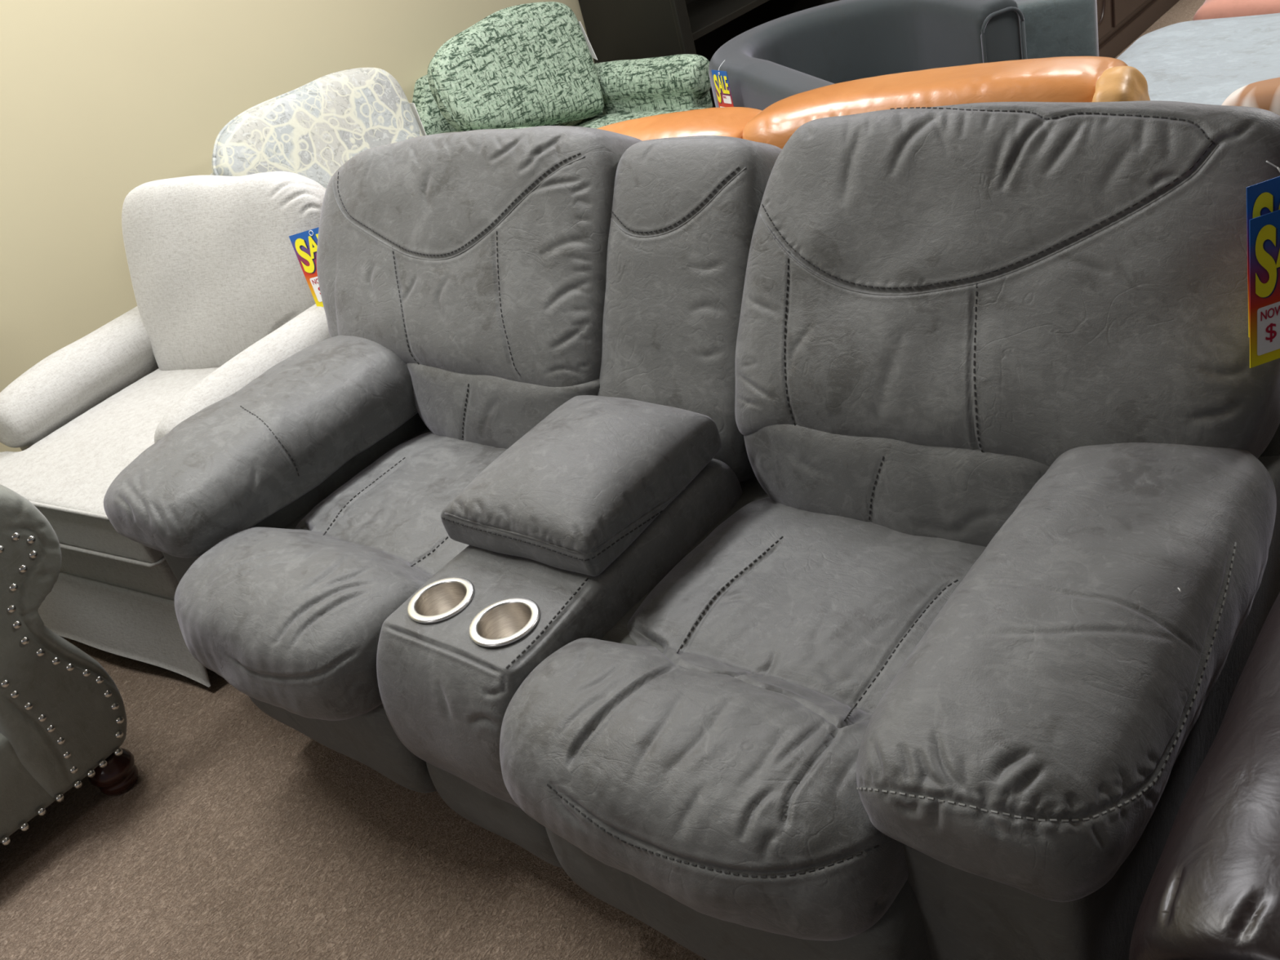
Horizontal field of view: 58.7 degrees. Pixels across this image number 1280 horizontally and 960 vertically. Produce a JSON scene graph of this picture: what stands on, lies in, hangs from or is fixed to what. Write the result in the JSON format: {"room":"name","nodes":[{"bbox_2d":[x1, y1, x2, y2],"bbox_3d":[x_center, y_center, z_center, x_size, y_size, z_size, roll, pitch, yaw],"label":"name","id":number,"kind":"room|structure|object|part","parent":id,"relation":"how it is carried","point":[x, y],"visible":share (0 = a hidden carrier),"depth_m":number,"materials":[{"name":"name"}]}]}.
{"room":"store","nodes":[
{"label":"store","id":0,"kind":"room"},
{"bbox_2d":[0,0,594,452],"bbox_3d":[-1.456,-1.635,3.593,0.120,2.900,13.000,12,40,39],"label":"wall","id":1,"kind":"structure","parent":0,"point":[100,100],"depth_m":3.48,"materials":[{"name":"beige paint"}]},
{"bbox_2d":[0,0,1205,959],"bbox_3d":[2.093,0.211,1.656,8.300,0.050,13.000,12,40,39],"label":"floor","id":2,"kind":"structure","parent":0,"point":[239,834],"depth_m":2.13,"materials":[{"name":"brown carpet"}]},
{"bbox_2d":[0,484,137,845],"bbox_3d":[-2.099,0.637,1.995,1.070,0.947,2.008,12,40,39],"label":"sofa","id":3,"kind":"object","parent":2,"relation":"on","point":[63,717],"visible":1,"depth_m":2.23,"materials":[{"name":"leather"}]},
{"bbox_3d":[-1.670,0.953,1.844,0.099,0.199,1.501,12,40,39],"label":"rail","id":4,"kind":"part","parent":3,"relation":"part of","materials":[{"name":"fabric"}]},
{"bbox_2d":[0,171,330,687],"bbox_3d":[-1.178,-0.203,2.932,0.909,0.951,0.991,6,37,34],"label":"armchair","id":5,"kind":"object","parent":2,"relation":"on","point":[224,296],"visible":0.5,"depth_m":2.87,"materials":[{"name":"beige fabric"}]},
{"bbox_3d":[-1.440,-0.214,3.198,0.178,0.436,0.680,6,37,34],"label":"arm","id":6,"kind":"part","parent":5,"relation":"part of","materials":[{"name":"beige fabric"}]},
{"bbox_2d":[0,367,218,563],"bbox_3d":[-1.218,-0.104,2.888,0.800,0.140,0.710,6,37,34],"label":"seat cushion","id":7,"kind":"object","parent":5,"relation":"on","point":[66,467],"depth_m":2.76,"materials":[{"name":"beige fabric"}]},
{"bbox_3d":[-1.139,-0.037,3.018,0.770,0.130,0.850,6,37,34],"label":"frame","id":8,"kind":"part","parent":5,"relation":"part of","materials":[{"name":"beige fabric"}]},
{"bbox_2d":[121,171,325,370],"bbox_3d":[-1.065,-0.537,3.012,0.720,0.532,0.263,1,34,27],"label":"cushion","id":9,"kind":"object","parent":5,"relation":"on","point":[215,268],"depth_m":2.94,"materials":[{"name":"beige fabric"}]},
{"bbox_3d":[-0.835,-0.148,2.794,0.180,0.435,0.682,6,37,34],"label":"arm","id":10,"kind":"part","parent":5,"relation":"part of","materials":[{"name":"beige fabric"}]},
{"bbox_2d":[288,226,323,306],"bbox_3d":[-0.763,-0.517,2.758,0.189,0.188,0.057,-1,34,25],"label":"tag","id":11,"kind":"object","parent":5,"relation":"on","point":[304,244],"visible":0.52,"depth_m":2.77,"materials":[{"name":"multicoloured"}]},
{"bbox_3d":[-0.746,-0.472,2.763,0.135,0.070,0.018,-1,34,25],"label":"price panel","id":12,"kind":"part","parent":11,"relation":"part of","materials":[{"name":"white paper"}]},
{"bbox_2d":[209,67,422,189],"bbox_3d":[-0.833,-0.796,3.718,1.003,0.978,0.929,12,40,39],"label":"armchair","id":13,"kind":"object","parent":2,"relation":"on","point":[311,130],"visible":0.14,"depth_m":3.57,"materials":[{"name":"white fabric"}]},
{"bbox_2d":[408,102,426,135],"bbox_3d":[-0.761,-1.228,3.896,0.040,0.125,0.002,12,40,39],"label":"tag","id":14,"kind":"object","parent":13,"relation":"hanging from","point":[412,104],"visible":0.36,"depth_m":3.88,"materials":[{"name":"white paper"}]},
{"bbox_2d":[412,1,713,135],"bbox_3d":[-0.265,-1.288,4.282,1.003,0.952,0.930,12,40,39],"label":"armchair","id":15,"kind":"object","parent":2,"relation":"on","point":[526,65],"visible":0.37,"depth_m":4.20,"materials":[{"name":"green fabric"}]},
{"bbox_3d":[-0.441,-0.986,4.093,0.721,0.553,0.169,12,40,39],"label":"arm","id":16,"kind":"part","parent":15,"relation":"part of"},
{"bbox_3d":[-0.572,-1.371,4.519,0.210,0.600,0.757,12,40,39],"label":"backrest","id":17,"kind":"part","parent":15,"relation":"part of","materials":[{"name":"green fabric"}]},
{"bbox_2d":[427,1,604,131],"bbox_3d":[-0.444,-1.481,4.213,0.237,0.469,0.757,12,40,39],"label":"cushion","id":18,"kind":"object","parent":15,"relation":"on","point":[527,64],"depth_m":4.13,"materials":[{"name":"green fabric"}]},
{"bbox_2d":[578,21,597,60],"bbox_3d":[-0.214,-1.716,4.452,0.076,0.151,0.002,12,40,39],"label":"tag","id":19,"kind":"object","parent":15,"relation":"hanging from","point":[592,52],"visible":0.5,"depth_m":4.45,"materials":[{"name":"white paper"}]},
{"bbox_2d":[557,107,707,128],"bbox_3d":[-0.158,-1.207,4.247,0.771,0.155,0.660,12,40,39],"label":"seat cushion","id":20,"kind":"object","parent":15,"relation":"on","point":[607,116],"depth_m":4.38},
{"bbox_3d":[0.016,-1.393,4.543,0.723,0.554,0.170,12,40,39],"label":"arm","id":21,"kind":"part","parent":15,"relation":"part of"},
{"bbox_2d":[103,100,1279,959],"bbox_3d":[-0.085,0.009,1.996,2.090,1.006,1.130,12,40,39],"label":"reclining loveseat","id":22,"kind":"object","parent":2,"relation":"on","point":[785,553],"visible":0.98,"depth_m":1.65,"materials":[{"name":"grey fabric"}]},
{"bbox_3d":[-0.626,0.060,2.628,0.239,0.455,0.864,12,40,39],"label":"arm panel","id":23,"kind":"part","parent":22,"relation":"part of","materials":[{"name":"grey fabric"}]},
{"bbox_2d":[174,431,506,720],"bbox_3d":[-0.474,0.124,2.193,0.568,0.236,0.770,12,40,39],"label":"seat cushion","id":24,"kind":"object","parent":22,"relation":"on","point":[288,596],"depth_m":2.04,"materials":[{"name":"grey fabric"}]},
{"bbox_3d":[-0.563,0.383,2.132,0.557,0.324,0.161,12,40,39],"label":"footrest panel","id":25,"kind":"part","parent":22,"relation":"part of","materials":[{"name":"grey fabric"}]},
{"bbox_2d":[316,125,642,386],"bbox_3d":[-0.363,-0.472,2.452,0.939,0.527,0.404,12,40,39],"label":"cushion","id":26,"kind":"object","parent":22,"relation":"on","point":[484,257],"depth_m":2.27,"materials":[{"name":"grey fabric"}]},
{"bbox_3d":[-0.210,0.496,1.884,0.312,0.267,0.147,12,40,39],"label":"footrest panel","id":27,"kind":"part","parent":22,"relation":"part of","materials":[{"name":"grey fabric"}]},
{"bbox_2d":[406,363,599,448],"bbox_3d":[-0.256,-0.157,2.392,0.609,0.232,0.216,12,40,39],"label":"lumbar cushion","id":28,"kind":"object","parent":22,"relation":"on","point":[480,406],"depth_m":2.31,"materials":[{"name":"grey fabric"}]},
{"bbox_3d":[0.049,0.205,2.140,1.900,0.370,0.840,12,40,39],"label":"frame","id":29,"kind":"part","parent":22,"relation":"part of","materials":[{"name":"grey fabric"}]},
{"bbox_3d":[-0.101,-0.017,1.921,0.341,0.145,0.372,12,40,39],"label":"armrest lid","id":30,"kind":"part","parent":22,"relation":"part of","materials":[{"name":"grey fabric"}]},
{"bbox_2d":[597,135,782,482],"bbox_3d":[0.101,-0.310,2.083,0.352,0.584,0.399,12,40,39],"label":"cushion","id":31,"kind":"object","parent":22,"relation":"on","point":[677,217],"depth_m":1.99,"materials":[{"name":"grey fabric"}]},
{"bbox_3d":[0.120,0.530,1.557,0.600,0.326,0.180,12,40,39],"label":"footrest panel","id":32,"kind":"part","parent":22,"relation":"part of","materials":[{"name":"grey fabric"}]},
{"bbox_2d":[499,497,986,941],"bbox_3d":[0.212,0.266,1.624,0.602,0.234,0.767,12,40,39],"label":"seat cushion","id":33,"kind":"object","parent":22,"relation":"on","point":[695,723],"depth_m":1.50,"materials":[{"name":"grey fabric"}]},
{"bbox_2d":[743,424,1049,546],"bbox_3d":[0.439,-0.011,1.817,0.642,0.235,0.220,12,40,39],"label":"lumbar cushion","id":34,"kind":"object","parent":22,"relation":"on","point":[939,488],"depth_m":1.73,"materials":[{"name":"grey fabric"}]},
{"bbox_2d":[734,100,1279,466],"bbox_3d":[0.529,-0.281,1.712,0.827,0.539,0.407,12,40,39],"label":"cushion","id":35,"kind":"object","parent":22,"relation":"on","point":[986,283],"depth_m":1.58,"materials":[{"name":"grey fabric"}]},
{"bbox_3d":[0.659,0.327,1.562,0.238,0.457,0.863,12,40,39],"label":"arm panel","id":36,"kind":"part","parent":22,"relation":"part of","materials":[{"name":"grey fabric"}]},
{"bbox_2d":[1246,160,1279,337],"bbox_3d":[0.737,-0.270,1.287,0.107,0.206,0.014,-19,30,-4],"label":"tag","id":37,"kind":"object","parent":22,"relation":"hanging from","point":[1263,198],"visible":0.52,"depth_m":1.26,"materials":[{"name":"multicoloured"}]},
{"bbox_2d":[1248,167,1279,368],"bbox_3d":[0.735,-0.244,1.278,0.106,0.232,0.013,-19,30,-4],"label":"tag","id":38,"kind":"object","parent":22,"relation":"hanging from","point":[1264,230],"visible":1,"depth_m":1.29,"materials":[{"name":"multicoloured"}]},
{"bbox_3d":[0.753,-0.184,1.315,0.089,0.060,0.002,-19,30,-4],"label":"price panel","id":39,"kind":"part","parent":38,"relation":"part of","materials":[{"name":"white paper"}]},
{"bbox_3d":[0.209,-0.172,2.239,1.919,0.680,0.210,12,40,39],"label":"panel","id":40,"kind":"part","parent":22,"relation":"part of","materials":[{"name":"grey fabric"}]},
{"bbox_2d":[577,0,839,107],"bbox_3d":[0.260,-2.469,4.935,0.515,2.000,1.250,12,40,39],"label":"bookcase","id":41,"kind":"object","parent":2,"relation":"on","point":[616,29],"visible":0.12,"depth_m":4.81,"materials":[{"name":"black wood"}]},
{"bbox_3d":[-0.111,-2.150,4.588,0.490,2.000,0.030,12,40,39],"label":"panel","id":42,"kind":"part","parent":41,"relation":"part of","materials":[{"name":"black wood"}]},
{"bbox_3d":[0.062,-2.530,5.082,0.010,1.950,1.170,12,40,39],"label":"panel","id":43,"kind":"part","parent":41,"relation":"part of","materials":[{"name":"black wood"}]},
{"bbox_3d":[0.347,-2.136,5.148,0.465,0.030,1.170,12,40,39],"label":"shelf","id":44,"kind":"part","parent":41,"relation":"part of","materials":[{"name":"black wood"}]},
{"bbox_3d":[0.446,-2.431,4.781,0.025,2.000,1.250,12,40,39],"label":"frame","id":45,"kind":"part","parent":41,"relation":"part of","materials":[{"name":"black wood"}]},
{"bbox_3d":[0.612,-2.792,5.299,0.490,2.000,0.030,12,40,39],"label":"panel","id":46,"kind":"part","parent":41,"relation":"part of","materials":[{"name":"black wood"}]},
{"bbox_2d":[708,0,1026,110],"bbox_3d":[0.756,-1.129,3.758,0.896,0.715,1.083,-23,31,-11],"label":"tub chair","id":47,"kind":"object","parent":2,"relation":"on","point":[771,62],"visible":0.22,"depth_m":3.79,"materials":[{"name":"grey fabric"}]},
{"bbox_2d":[711,60,733,107],"bbox_3d":[0.263,-1.185,3.529,0.046,0.188,0.150,-11,31,9],"label":"tag","id":48,"kind":"object","parent":47,"relation":"hanging from","point":[721,81],"visible":0.66,"depth_m":3.48,"materials":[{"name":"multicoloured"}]},
{"bbox_3d":[0.266,-1.163,3.481,0.001,0.024,0.043,-28,32,-19],"label":"price panel","id":49,"kind":"part","parent":48,"relation":"part of","materials":[{"name":"white paper"}]},
{"bbox_2d":[595,56,1150,148],"bbox_3d":[0.511,-0.526,2.706,1.434,0.891,0.658,6,37,33],"label":"leather sofa","id":50,"kind":"object","parent":2,"relation":"on","point":[1062,78],"visible":0.05,"depth_m":2.20,"materials":[{"name":"orange leather"}]},
{"bbox_2d":[595,106,762,141],"bbox_3d":[0.058,-0.632,2.686,0.622,0.417,0.264,6,37,33],"label":"cushion","id":51,"kind":"object","parent":50,"relation":"on","point":[742,122],"depth_m":2.50,"materials":[{"name":"orange leather"}]},
{"bbox_2d":[742,56,1128,148],"bbox_3d":[0.590,-0.590,2.333,0.844,0.450,0.267,6,37,33],"label":"cushion","id":52,"kind":"object","parent":50,"relation":"on","point":[1062,78],"depth_m":2.16,"materials":[{"name":"orange leather"}]},
{"bbox_3d":[0.888,-0.540,2.093,0.093,0.427,0.215,6,37,33],"label":"panel","id":53,"kind":"part","parent":50,"relation":"part of","materials":[{"name":"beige leather"}]},
{"bbox_2d":[1014,0,1098,59],"bbox_3d":[1.296,-1.706,4.305,0.800,0.740,0.640,-2,33,23],"label":"armchair","id":54,"kind":"object","parent":2,"relation":"on","point":[1053,28],"visible":0.12,"depth_m":3.94,"materials":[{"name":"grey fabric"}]},
{"bbox_3d":[1.423,-1.752,4.558,0.760,0.500,0.120,-2,33,23],"label":"arm","id":55,"kind":"part","parent":54,"relation":"part of","materials":[{"name":"metal"}]},
{"bbox_2d":[1096,0,1179,57],"bbox_3d":[2.221,-2.621,5.379,0.510,0.850,2.200,12,40,39],"label":"dresser","id":56,"kind":"object","parent":2,"relation":"on","point":[1120,22],"visible":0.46,"depth_m":5.07,"materials":[{"name":"brown wood"}]},
{"bbox_3d":[1.865,-2.148,4.701,0.020,0.578,0.280,12,40,39],"label":"moulding","id":57,"kind":"part","parent":56,"relation":"part of","materials":[{"name":"brown wood"}]},
{"bbox_3d":[1.861,-2.149,4.704,0.013,0.680,0.380,12,40,39],"label":"door","id":58,"kind":"part","parent":56,"relation":"part of","materials":[{"name":"brown wood"}]},
{"bbox_3d":[2.220,-2.221,5.117,0.015,0.210,0.540,12,40,39],"label":"drawer","id":59,"kind":"part","parent":56,"relation":"part of","materials":[{"name":"brown wood"}]},
{"bbox_2d":[1116,13,1279,105],"bbox_3d":[1.857,-0.908,3.106,1.314,0.466,1.329,12,40,39],"label":"ottoman","id":60,"kind":"object","parent":2,"relation":"on","point":[1201,61],"visible":0.18,"depth_m":3.29,"materials":[{"name":"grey fabric"}]},
{"bbox_2d":[1128,592,1279,959],"bbox_3d":[1.419,0.393,0.716,1.871,0.920,0.978,12,40,39],"label":"leather sofa","id":61,"kind":"object","parent":2,"relation":"on","point":[1212,892],"visible":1,"depth_m":0.95,"materials":[{"name":"brown leather"}]},
{"bbox_2d":[1192,0,1279,20],"bbox_3d":[2.711,-1.613,3.914,1.352,0.410,0.900,12,40,39],"label":"ottoman","id":62,"kind":"object","parent":2,"relation":"on","point":[1211,9],"visible":0.21,"depth_m":3.93,"materials":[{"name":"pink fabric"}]},
{"bbox_2d":[1221,77,1279,115],"bbox_3d":[1.552,-0.430,2.027,0.872,0.845,0.825,12,40,39],"label":"armchair","id":63,"kind":"object","parent":2,"relation":"on","point":[1265,94],"visible":0.06,"depth_m":1.80,"materials":[{"name":"brown leather"}]}
]}

